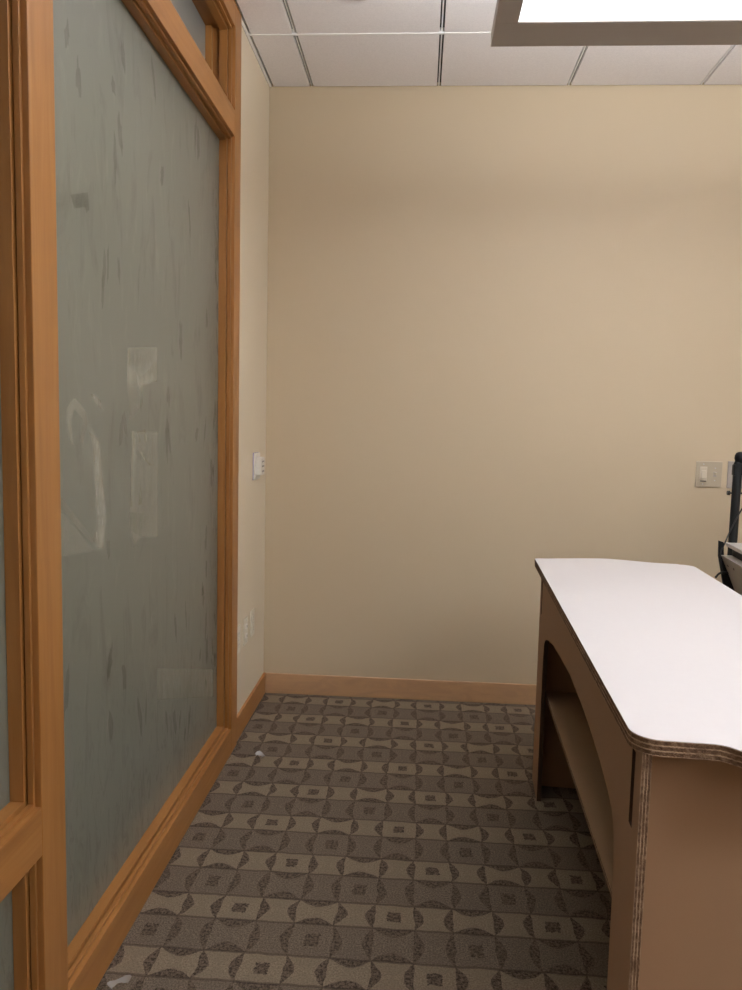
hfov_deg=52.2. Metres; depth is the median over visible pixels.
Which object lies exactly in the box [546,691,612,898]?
shelf
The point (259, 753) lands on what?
scrap
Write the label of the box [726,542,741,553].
tray
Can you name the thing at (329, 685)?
baseboard
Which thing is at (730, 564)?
stand
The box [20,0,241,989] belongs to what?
window
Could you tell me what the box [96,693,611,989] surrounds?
floor
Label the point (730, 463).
wall plate
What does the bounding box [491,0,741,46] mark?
ceiling light
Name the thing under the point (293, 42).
ceiling
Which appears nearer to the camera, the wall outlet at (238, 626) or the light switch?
the wall outlet at (238, 626)
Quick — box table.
[532,558,741,989]
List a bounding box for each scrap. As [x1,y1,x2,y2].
[107,975,131,989]
[255,751,264,757]
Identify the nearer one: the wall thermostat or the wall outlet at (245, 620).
the wall outlet at (245, 620)
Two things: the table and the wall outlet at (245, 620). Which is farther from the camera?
the wall outlet at (245, 620)
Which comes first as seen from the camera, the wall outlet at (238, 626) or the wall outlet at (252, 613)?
the wall outlet at (238, 626)
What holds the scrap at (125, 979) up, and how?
on the floor
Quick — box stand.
[715,452,741,594]
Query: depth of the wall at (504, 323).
3.70 m
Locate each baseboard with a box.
[237,673,265,740]
[265,673,535,704]
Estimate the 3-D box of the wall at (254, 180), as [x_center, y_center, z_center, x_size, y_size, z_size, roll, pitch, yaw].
[-0.818,-0.143,0.224,0.120,3.008,7.200,2,5,4]
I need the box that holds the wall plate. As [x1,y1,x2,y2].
[726,461,741,488]
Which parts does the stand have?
post, arm, dark rail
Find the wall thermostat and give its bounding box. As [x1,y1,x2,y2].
[253,452,264,479]
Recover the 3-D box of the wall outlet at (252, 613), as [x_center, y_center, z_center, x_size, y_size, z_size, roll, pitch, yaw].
[-0.564,0.609,3.608,0.009,0.124,0.072,2,5,4]
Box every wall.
[237,27,268,713]
[264,82,741,683]
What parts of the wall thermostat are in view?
plate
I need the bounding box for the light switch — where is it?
[695,461,722,486]
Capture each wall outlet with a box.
[237,624,239,654]
[243,616,247,645]
[250,608,254,636]
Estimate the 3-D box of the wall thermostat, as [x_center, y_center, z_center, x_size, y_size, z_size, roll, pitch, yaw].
[-0.530,-0.137,3.582,0.037,0.128,0.110,2,5,4]
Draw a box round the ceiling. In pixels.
[235,0,741,86]
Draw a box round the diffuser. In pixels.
[528,0,741,15]
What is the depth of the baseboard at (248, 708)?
3.58 m
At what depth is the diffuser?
1.90 m
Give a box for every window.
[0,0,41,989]
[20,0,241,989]

